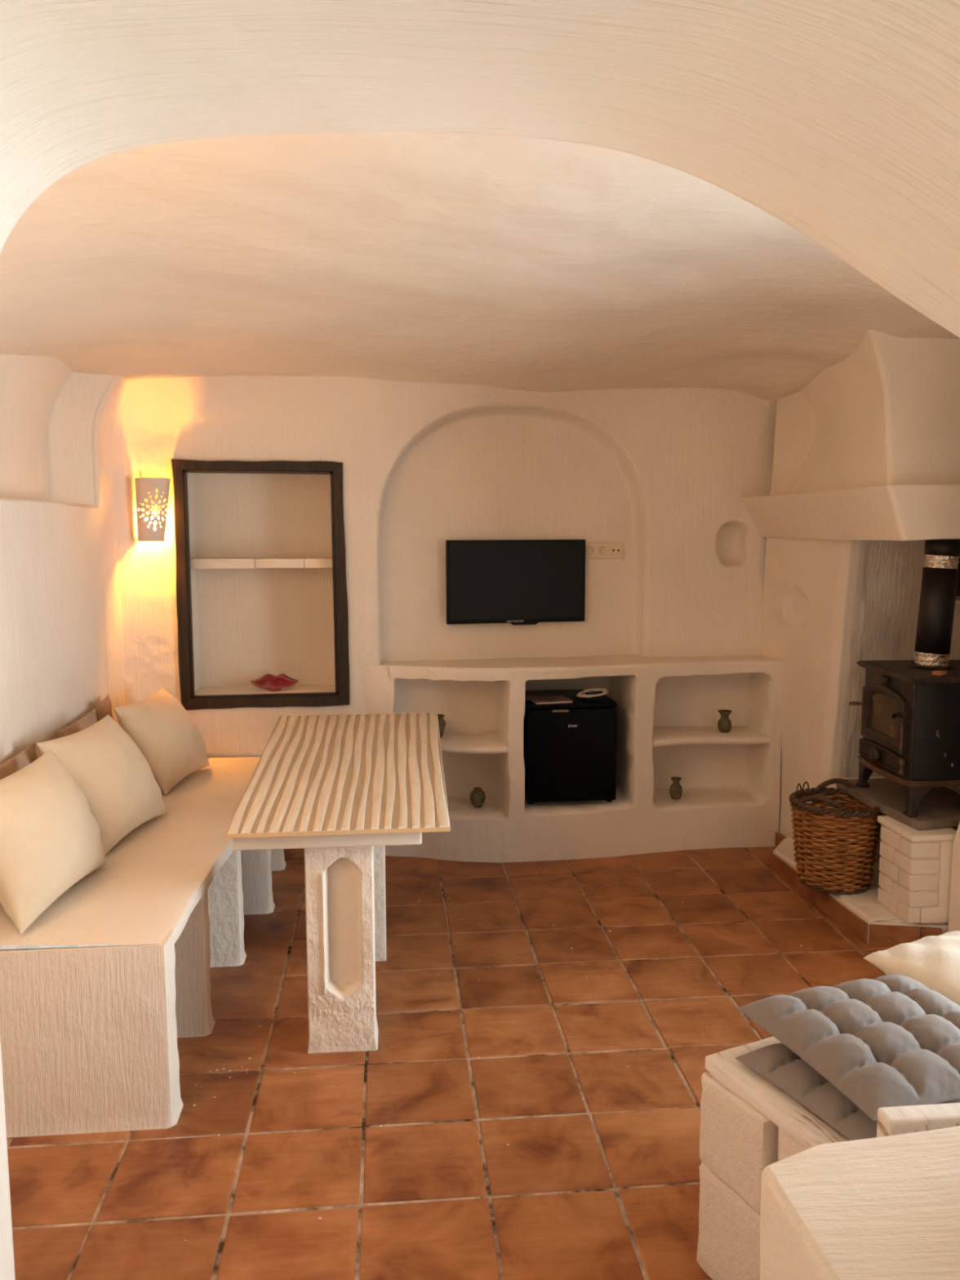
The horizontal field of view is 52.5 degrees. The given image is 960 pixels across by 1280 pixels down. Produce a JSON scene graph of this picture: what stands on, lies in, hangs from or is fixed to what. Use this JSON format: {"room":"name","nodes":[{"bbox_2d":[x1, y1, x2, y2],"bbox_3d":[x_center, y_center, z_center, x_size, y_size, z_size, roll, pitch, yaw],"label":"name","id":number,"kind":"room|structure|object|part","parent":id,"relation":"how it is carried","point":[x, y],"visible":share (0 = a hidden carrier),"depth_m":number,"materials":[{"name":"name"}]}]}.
{"room":"traditional dwelling","nodes":[
{"label":"traditional dwelling","id":0,"kind":"room"},
{"bbox_2d":[0,354,131,764],"bbox_3d":[-1.517,0.028,3.039,0.581,2.490,3.712,0,6,-1],"label":"wall","id":1,"kind":"structure","parent":0,"point":[62,634],"depth_m":3.88,"materials":[{"name":"paint"}]},
{"bbox_2d":[113,375,776,757],"bbox_3d":[-0.093,-0.180,4.816,3.755,2.496,0.917,-2,7,-12],"label":"wall","id":2,"kind":"structure","parent":0,"point":[664,473],"depth_m":4.91,"materials":[{"name":"paint"}]},
{"bbox_2d":[134,471,170,542],"bbox_3d":[-1.512,-0.619,4.508,0.158,0.325,0.118,-1,6,-5],"label":"wall lamp","id":3,"kind":"object","parent":2,"relation":"attached to","point":[147,523],"visible":1,"depth_m":4.47,"materials":[{"name":"beige ceramic"}]},
{"bbox_3d":[-1.526,-0.543,4.508,0.056,0.070,0.056,-1,6,-5],"label":"bulb","id":4,"kind":"part","parent":3,"relation":"part of","materials":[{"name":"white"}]},
{"bbox_3d":[-1.527,-0.606,4.550,0.056,0.070,0.036,-1,6,-5],"label":"wall plate","id":5,"kind":"part","parent":3,"relation":"part of","materials":[{"name":"plastic"}]},
{"bbox_2d":[170,458,349,710],"bbox_3d":[-1.040,-0.262,4.677,0.808,1.190,0.092,-1,6,-5],"label":"frame","id":6,"kind":"object","parent":2,"relation":"attached to","point":[189,701],"visible":0.99,"depth_m":4.63,"materials":[{"name":"brown wood"}]},
{"bbox_3d":[-1.047,-0.824,4.613,0.793,0.058,0.092,-1,6,-5],"label":"rail","id":7,"kind":"part","parent":6,"relation":"part of","materials":[{"name":"brown wood"}]},
{"bbox_3d":[-1.036,0.298,4.741,0.799,0.063,0.092,-1,6,-5],"label":"rail","id":8,"kind":"part","parent":6,"relation":"part of","materials":[{"name":"brown wood"}]},
{"bbox_3d":[-1.055,0.309,4.895,0.800,0.112,0.305,-1,6,-5],"label":"niche sill","id":9,"kind":"part","parent":2,"relation":"part of","materials":[{"name":"paint"}]},
{"bbox_2d":[250,673,297,691],"bbox_3d":[-1.030,0.213,4.879,0.236,0.079,0.110,-1,6,-5],"label":"ornament","id":10,"kind":"object","parent":2,"relation":"on","point":[269,682],"visible":1,"depth_m":4.85,"materials":[{"name":"red ceramic"}]},
{"bbox_2d":[284,848,304,858],"bbox_3d":[-0.748,1.037,4.826,0.500,0.078,0.012,-1,6,-5],"label":"baseboard","id":11,"kind":"structure","parent":2,"relation":"attached to","point":[288,853],"depth_m":4.81,"materials":[{"name":"tile"}]},
{"bbox_2d":[445,539,585,625],"bbox_3d":[0.183,-0.293,4.955,0.722,0.431,0.053,-2,7,-12],"label":"television","id":12,"kind":"object","parent":2,"relation":"attached to","point":[515,582],"visible":1,"depth_m":4.93,"materials":[{"name":"black plastic"}]},
{"bbox_2d":[585,542,623,558],"bbox_3d":[0.624,-0.464,5.051,0.243,0.084,0.029,-1,7,-11],"label":"strip","id":13,"kind":"object","parent":2,"relation":"attached to","point":[593,549],"visible":0.95,"depth_m":5.04,"materials":[{"name":"beige plastic"}]},
{"bbox_2d":[585,546,595,555],"bbox_3d":[0.569,-0.462,5.028,0.049,0.049,0.004,-1,7,-11],"label":"socket","id":14,"kind":"object","parent":13,"relation":"attached to","point":[589,550],"depth_m":5.03,"materials":[{"name":"white plastic"}]},
{"bbox_2d":[598,546,607,555],"bbox_3d":[0.636,-0.463,5.041,0.049,0.049,0.004,-1,7,-11],"label":"socket","id":15,"kind":"object","parent":13,"relation":"attached to","point":[602,550],"depth_m":5.04,"materials":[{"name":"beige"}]},
{"bbox_2d":[610,545,622,555],"bbox_3d":[0.706,-0.465,5.057,0.060,0.056,0.004,-1,7,-11],"label":"outlet","id":16,"kind":"object","parent":13,"relation":"attached to","point":[615,550],"depth_m":5.05,"materials":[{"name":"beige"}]},
{"bbox_2d":[6,846,891,1279],"bbox_3d":[0.520,1.494,1.633,5.100,0.121,8.000,-1,6,-5],"label":"floor","id":17,"kind":"structure","parent":0,"point":[605,1184],"depth_m":2.77,"materials":[{"name":"tile"}]},
{"bbox_2d":[0,756,286,1137],"bbox_3d":[-1.209,0.946,3.661,0.743,0.524,2.172,-1,6,-5],"label":"bench","id":18,"kind":"object","parent":17,"relation":"on","point":[98,993],"visible":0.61,"depth_m":2.64,"materials":[{"name":"paint"}]},
{"bbox_2d":[0,742,37,779],"bbox_3d":[-1.498,0.555,3.135,0.065,0.354,0.501,-1,7,-8],"label":"cushion","id":19,"kind":"object","parent":18,"relation":"on","point":[28,755],"visible":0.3,"depth_m":3.18,"materials":[{"name":"brown fabric"}]},
{"bbox_2d":[0,749,106,934],"bbox_3d":[-1.304,0.573,2.884,0.267,0.382,0.565,0,6,1],"label":"cushion","id":20,"kind":"object","parent":18,"relation":"on","point":[51,840],"visible":1,"depth_m":2.75,"materials":[{"name":"beige fabric"}]},
{"bbox_2d":[57,708,97,738],"bbox_3d":[-1.564,0.480,3.843,0.065,0.344,0.471,0,6,-3],"label":"cushion","id":21,"kind":"object","parent":18,"relation":"on","point":[89,719],"visible":0.22,"depth_m":3.82,"materials":[{"name":"brown fabric"}]},
{"bbox_3d":[-1.158,1.066,2.643,0.653,0.514,0.122,-1,6,-5],"label":"support panel","id":22,"kind":"part","parent":18,"relation":"part of","materials":[{"name":"paint"}]},
{"bbox_2d":[35,714,166,855],"bbox_3d":[-1.337,0.504,3.495,0.285,0.381,0.508,0,6,5],"label":"cushion","id":23,"kind":"object","parent":18,"relation":"on","point":[121,789],"visible":0.79,"depth_m":3.37,"materials":[{"name":"beige fabric"}]},
{"bbox_2d":[95,694,113,721],"bbox_3d":[-1.598,0.429,4.183,0.069,0.369,0.182,0,6,2],"label":"cushion","id":24,"kind":"object","parent":18,"relation":"on","point":[104,707],"visible":0.28,"depth_m":4.13,"materials":[{"name":"brown fabric"}]},
{"bbox_3d":[-1.212,0.714,3.641,0.739,0.059,2.160,-1,6,-5],"label":"seat","id":25,"kind":"part","parent":18,"relation":"part of","materials":[{"name":"paint"}]},
{"bbox_2d":[113,688,209,794],"bbox_3d":[-1.373,0.429,4.249,0.282,0.360,0.498,1,6,7],"label":"cushion","id":26,"kind":"object","parent":18,"relation":"on","point":[170,740],"visible":0.95,"depth_m":4.09,"materials":[{"name":"beige fabric"}]},
{"bbox_3d":[-1.198,1.035,3.114,0.662,0.470,0.104,-1,6,-5],"label":"support panel","id":27,"kind":"part","parent":18,"relation":"part of","materials":[{"name":"paint"}]},
{"bbox_3d":[-1.231,0.978,3.617,0.691,0.470,0.104,-1,6,-5],"label":"support panel","id":28,"kind":"part","parent":18,"relation":"part of","materials":[{"name":"paint"}]},
{"bbox_3d":[-1.251,0.923,4.107,0.743,0.470,0.104,-1,6,-5],"label":"support panel","id":29,"kind":"part","parent":18,"relation":"part of","materials":[{"name":"paint"}]},
{"bbox_3d":[-1.274,0.863,4.634,0.676,0.470,0.104,-1,6,-5],"label":"support panel","id":30,"kind":"part","parent":18,"relation":"part of","materials":[{"name":"paint"}]},
{"bbox_2d":[224,711,449,1053],"bbox_3d":[-0.489,0.819,3.781,0.746,0.745,1.810,-1,6,-5],"label":"table","id":31,"kind":"object","parent":17,"relation":"on","point":[342,788],"visible":1,"depth_m":3.03,"materials":[{"name":"paint"}]},
{"bbox_3d":[-0.433,0.939,3.048,0.218,0.672,0.137,-1,6,-5],"label":"leg","id":32,"kind":"part","parent":31,"relation":"part of","materials":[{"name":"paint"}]},
{"bbox_3d":[-0.465,0.868,3.675,0.214,0.672,0.135,-1,6,-5],"label":"leg","id":33,"kind":"part","parent":31,"relation":"part of","materials":[{"name":"paint"}]},
{"bbox_2d":[185,883,801,1240],"bbox_3d":[0.250,1.241,3.335,2.243,0.004,2.175,-1,6,-5],"label":"crumbs","id":34,"kind":"object","parent":17,"relation":"on","point":[380,1126],"visible":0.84,"depth_m":2.92,"materials":[{"name":"food"}]},
{"bbox_2d":[362,653,783,862],"bbox_3d":[0.464,0.573,4.989,2.096,0.957,0.555,-1,6,-5],"label":"shelf unit","id":35,"kind":"object","parent":17,"relation":"on","point":[668,716],"visible":0.78,"depth_m":4.90,"materials":[{"name":"paint"}]},
{"bbox_2d":[437,714,445,737],"bbox_3d":[-0.214,0.433,4.880,0.084,0.113,0.084,-1,6,-5],"label":"vase","id":36,"kind":"object","parent":35,"relation":"on","point":[442,723],"visible":0.41,"depth_m":4.85,"materials":[{"name":"green ceramic"}]},
{"bbox_3d":[-0.153,0.514,4.848,0.558,0.047,0.374,-1,6,-5],"label":"shelf","id":37,"kind":"part","parent":35,"relation":"part of","materials":[{"name":"paint"}]},
{"bbox_2d":[470,786,485,807],"bbox_3d":[-0.012,0.787,4.879,0.079,0.093,0.079,-1,6,-5],"label":"vase","id":38,"kind":"object","parent":35,"relation":"on","point":[477,797],"visible":1,"depth_m":4.85,"materials":[{"name":"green ceramic"}]},
{"bbox_2d":[523,689,617,804],"bbox_3d":[0.433,0.539,5.000,0.448,0.503,0.439,-1,6,-5],"label":"mini fridge","id":39,"kind":"object","parent":35,"relation":"in","point":[570,748],"visible":0.84,"depth_m":4.79,"materials":[{"name":"black plastic"}]},
{"bbox_2d":[525,695,572,704],"bbox_3d":[0.324,0.294,4.852,0.226,0.014,0.183,-2,7,-13],"label":"brochure","id":40,"kind":"object","parent":39,"relation":"on","point":[538,700],"visible":1,"depth_m":4.81,"materials":[{"name":"beige paper"}]},
{"bbox_2d":[582,695,602,701],"bbox_3d":[0.560,0.291,4.862,0.090,0.018,0.060,-1,6,-5],"label":"adapter","id":41,"kind":"object","parent":39,"relation":"on","point":[599,698],"visible":0.94,"depth_m":4.83,"materials":[{"name":"black plastic"}]},
{"bbox_2d":[576,688,607,697],"bbox_3d":[0.559,0.263,4.868,0.156,0.035,0.091,-1,6,-5],"label":"cable","id":42,"kind":"object","parent":41,"relation":"attached to","point":[603,690],"visible":1,"depth_m":4.87,"materials":[{"name":"beige plastic"}]},
{"bbox_2d":[380,653,780,667],"bbox_3d":[0.464,0.104,4.923,2.096,0.005,0.490,-1,6,-5],"label":"countertop","id":43,"kind":"structure","parent":35,"relation":"on","point":[631,659],"depth_m":4.90,"materials":[{"name":"paint"}]},
{"bbox_2d":[669,776,682,799],"bbox_3d":[1.002,0.758,4.982,0.068,0.108,0.068,-1,6,-5],"label":"vase","id":44,"kind":"object","parent":35,"relation":"on","point":[675,789],"visible":1,"depth_m":4.96,"materials":[{"name":"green ceramic"}]},
{"bbox_3d":[1.149,0.495,5.016,0.615,0.050,0.332,-1,6,-5],"label":"shelf","id":45,"kind":"part","parent":35,"relation":"part of","materials":[{"name":"paint"}]},
{"bbox_2d":[717,709,732,732],"bbox_3d":[1.260,0.418,5.018,0.072,0.108,0.072,-1,6,-5],"label":"vase","id":46,"kind":"object","parent":35,"relation":"on","point":[724,723],"visible":1,"depth_m":5.00,"materials":[{"name":"green ceramic"}]},
{"bbox_2d":[696,1035,848,1279],"bbox_3d":[1.008,1.131,2.148,0.984,0.484,0.431,-3,7,-26],"label":"bench","id":47,"kind":"object","parent":17,"relation":"on","point":[748,1124],"visible":0.21,"depth_m":2.01,"materials":[{"name":"white wood"}]},
{"bbox_2d":[734,1042,959,1140],"bbox_3d":[0.806,0.875,1.979,0.420,0.060,0.370,-3,7,-25],"label":"seat pad","id":48,"kind":"object","parent":47,"relation":"on","point":[776,1063],"visible":0.3,"depth_m":1.91,"materials":[{"name":"grey fabric"}]},
{"bbox_2d":[736,974,959,1120],"bbox_3d":[0.840,0.796,1.989,0.450,0.078,0.430,-2,7,-18],"label":"seat pad","id":49,"kind":"object","parent":48,"relation":"on","point":[889,1040],"visible":0.98,"depth_m":1.92,"materials":[{"name":"grey fabric"}]},
{"bbox_2d":[863,930,959,1005],"bbox_3d":[1.220,0.800,2.329,0.400,0.128,0.400,-3,7,-23],"label":"cushion","id":50,"kind":"object","parent":47,"relation":"on","point":[932,961],"visible":0.86,"depth_m":2.33,"materials":[{"name":"beige fabric"}]},
{"bbox_2d":[876,1102,959,1137],"bbox_3d":[0.911,0.875,1.713,0.430,0.118,0.045,-1,6,-5],"label":"wooden block","id":51,"kind":"object","parent":47,"relation":"on","point":[897,1120],"visible":0.46,"depth_m":1.68,"materials":[{"name":"white wood"}]},
{"bbox_2d":[770,837,948,946],"bbox_3d":[1.718,1.077,4.284,0.612,0.108,1.095,-1,6,-5],"label":"hearth","id":52,"kind":"object","parent":17,"relation":"on","point":[861,914],"visible":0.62,"depth_m":3.92,"materials":[{"name":"paint"}]},
{"bbox_2d":[789,777,882,894],"bbox_3d":[1.508,0.828,4.138,0.382,0.420,0.382,5,9,41],"label":"wicker basket","id":53,"kind":"object","parent":52,"relation":"on","point":[845,859],"visible":0.96,"depth_m":4.02,"materials":[{"name":"brown wicker"}]},
{"bbox_3d":[1.407,0.676,4.013,0.238,0.076,0.048,6,9,42],"label":"handle","id":54,"kind":"part","parent":53,"relation":"part of","materials":[{"name":"wicker"}]},
{"bbox_3d":[1.568,0.645,4.251,0.221,0.082,0.038,3,7,24],"label":"handle","id":55,"kind":"part","parent":53,"relation":"part of","materials":[{"name":"wicker"}]},
{"bbox_2d":[827,776,887,860],"bbox_3d":[1.780,0.816,4.453,0.370,0.372,0.085,-1,6,-5],"label":"pier","id":56,"kind":"object","parent":52,"relation":"on","point":[833,785],"visible":0.12,"depth_m":4.43,"materials":[{"name":"paint"}]},
{"bbox_2d":[877,815,956,923],"bbox_3d":[1.726,0.897,3.839,0.215,0.348,0.267,-1,6,-5],"label":"brick pier","id":57,"kind":"object","parent":52,"relation":"on","point":[915,865],"visible":0.79,"depth_m":3.72,"materials":[{"name":"brick"}]},
{"bbox_2d":[835,777,959,830],"bbox_3d":[1.832,0.675,4.070,0.415,0.036,0.641,-1,6,-5],"label":"stone slab","id":58,"kind":"object","parent":57,"relation":"on","point":[940,807],"visible":0.66,"depth_m":4.00,"materials":[{"name":"beige stone"}]},
{"bbox_2d":[848,659,959,817],"bbox_3d":[1.854,0.388,4.001,0.507,0.550,0.510,0,6,-2],"label":"wood stove","id":59,"kind":"object","parent":58,"relation":"on","point":[910,717],"visible":0.99,"depth_m":3.80,"materials":[{"name":"metal"}]},
{"bbox_3d":[1.615,0.274,4.191,0.025,0.026,0.089,-2,7,-19],"label":"door handle","id":60,"kind":"part","parent":59,"relation":"part of","materials":[{"name":"brown metal"}]},
{"bbox_3d":[1.692,0.582,4.211,0.094,0.118,0.094,0,6,-2],"label":"leg","id":61,"kind":"part","parent":59,"relation":"part of","materials":[{"name":"metal"}]},
{"bbox_3d":[1.634,0.473,4.026,0.034,0.066,0.066,0,6,-2],"label":"air knob","id":62,"kind":"part","parent":59,"relation":"part of","materials":[{"name":"metal"}]},
{"bbox_3d":[1.657,0.473,4.016,0.012,0.058,0.354,0,6,-2],"label":"panel","id":63,"kind":"part","parent":59,"relation":"part of","materials":[{"name":"metal"}]},
{"bbox_3d":[1.655,0.473,4.016,0.024,0.078,0.380,0,6,-2],"label":"ash door","id":64,"kind":"part","parent":59,"relation":"part of","materials":[{"name":"metal"}]},
{"bbox_3d":[1.660,0.303,3.987,0.006,0.167,0.264,0,6,-2],"label":"glass","id":65,"kind":"part","parent":59,"relation":"part of","materials":[{"name":"glass"}]},
{"bbox_3d":[1.652,0.162,3.981,0.020,0.044,0.044,0,6,-2],"label":"knob","id":66,"kind":"part","parent":59,"relation":"part of","materials":[{"name":"metal"}]},
{"bbox_3d":[1.653,0.307,3.993,0.024,0.243,0.370,0,6,-2],"label":"door","id":67,"kind":"part","parent":59,"relation":"part of","materials":[{"name":"metal"}]},
{"bbox_3d":[1.670,0.334,3.986,0.014,0.382,0.432,0,6,-2],"label":"plate","id":68,"kind":"part","parent":59,"relation":"part of","materials":[{"name":"metal"}]},
{"bbox_3d":[1.631,0.295,3.818,0.026,0.029,0.048,5,8,40],"label":"latch knob","id":69,"kind":"part","parent":59,"relation":"part of","materials":[{"name":"brown metal"}]},
{"bbox_3d":[1.650,0.496,3.818,0.008,0.067,0.008,2,7,20],"label":"hinge rod","id":70,"kind":"part","parent":59,"relation":"part of","materials":[{"name":"brown metal"}]},
{"bbox_3d":[1.647,0.373,3.806,0.010,0.135,0.011,0,6,-2],"label":"hinge rod","id":71,"kind":"part","parent":59,"relation":"part of","materials":[{"name":"brown metal"}]},
{"bbox_3d":[1.867,0.125,3.971,0.480,0.020,0.508,0,6,-2],"label":"plate","id":72,"kind":"part","parent":59,"relation":"part of","materials":[{"name":"black metal"}]},
{"bbox_3d":[1.860,0.533,4.017,0.464,0.022,0.476,0,6,-2],"label":"plate","id":73,"kind":"part","parent":59,"relation":"part of","materials":[{"name":"brown metal"}]},
{"bbox_3d":[1.708,0.625,3.825,0.094,0.118,0.094,0,6,-2],"label":"leg","id":74,"kind":"part","parent":59,"relation":"part of","materials":[{"name":"metal"}]},
{"bbox_2d":[908,538,959,669],"bbox_3d":[1.851,-0.148,3.959,0.184,0.525,0.170,-1,6,-5],"label":"flue pipe","id":75,"kind":"object","parent":59,"relation":"on","point":[940,569],"visible":1,"depth_m":3.91,"materials":[{"name":"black metal"}]},
{"bbox_2d":[932,670,946,675],"bbox_3d":[1.788,0.128,3.792,0.050,0.014,0.035,-6,8,-40],"label":"matchbox","id":76,"kind":"object","parent":59,"relation":"on","point":[940,673],"visible":1,"depth_m":3.78,"materials":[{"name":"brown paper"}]},
{"bbox_2d":[0,131,959,400],"bbox_3d":[0.286,-0.950,3.155,4.680,0.492,3.900,-1,6,-5],"label":"ceiling","id":77,"kind":"structure","parent":0,"point":[517,263],"depth_m":3.02,"materials":[{"name":"paint"}]},
{"bbox_2d":[0,0,959,1279],"bbox_3d":[0.260,0.124,1.001,4.300,2.754,0.951,-1,6,-5],"label":"wall","id":78,"kind":"structure","parent":0,"point":[838,121],"depth_m":1.12,"materials":[{"name":"paint"}]},
{"bbox_2d":[760,1125,959,1279],"bbox_3d":[0.844,1.164,1.276,0.726,0.616,0.866,-1,6,-5],"label":"wall","id":79,"kind":"structure","parent":0,"point":[884,1207],"depth_m":1.47,"materials":[{"name":"paint"}]},
{"bbox_2d":[760,391,959,844],"bbox_3d":[2.030,-0.168,4.747,1.063,2.475,0.990,-1,6,-5],"label":"wall","id":80,"kind":"structure","parent":0,"point":[829,606],"depth_m":4.51,"materials":[{"name":"paint"}]},
{"bbox_2d":[774,831,786,847],"bbox_3d":[1.547,1.035,4.791,0.012,0.078,0.363,-2,7,-12],"label":"baseboard","id":81,"kind":"structure","parent":80,"relation":"attached to","point":[779,837],"depth_m":4.93,"materials":[{"name":"tile"}]},
{"bbox_2d":[740,329,959,540],"bbox_3d":[1.848,-0.873,4.278,1.191,0.859,1.555,-1,6,-5],"label":"hood","id":82,"kind":"object","parent":80,"relation":"attached to","point":[882,462],"visible":0.78,"depth_m":3.73,"materials":[{"name":"paint"}]},
{"bbox_2d":[944,538,959,604],"bbox_3d":[2.193,-0.320,4.437,0.360,0.294,0.200,-1,6,-5],"label":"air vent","id":83,"kind":"object","parent":80,"relation":"in","point":[957,594],"visible":0.02,"depth_m":4.35,"materials":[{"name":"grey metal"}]},
{"bbox_3d":[2.207,-0.311,4.348,0.230,0.230,0.006,-1,6,-5],"label":"dark panel","id":84,"kind":"part","parent":83,"relation":"part of","materials":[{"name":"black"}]},
{"bbox_2d":[947,822,959,932],"bbox_3d":[2.042,0.089,2.586,0.320,2.450,2.115,-1,6,-5],"label":"wall","id":85,"kind":"structure","parent":0,"point":[953,925],"depth_m":3.67,"materials":[{"name":"paint"}]}
]}

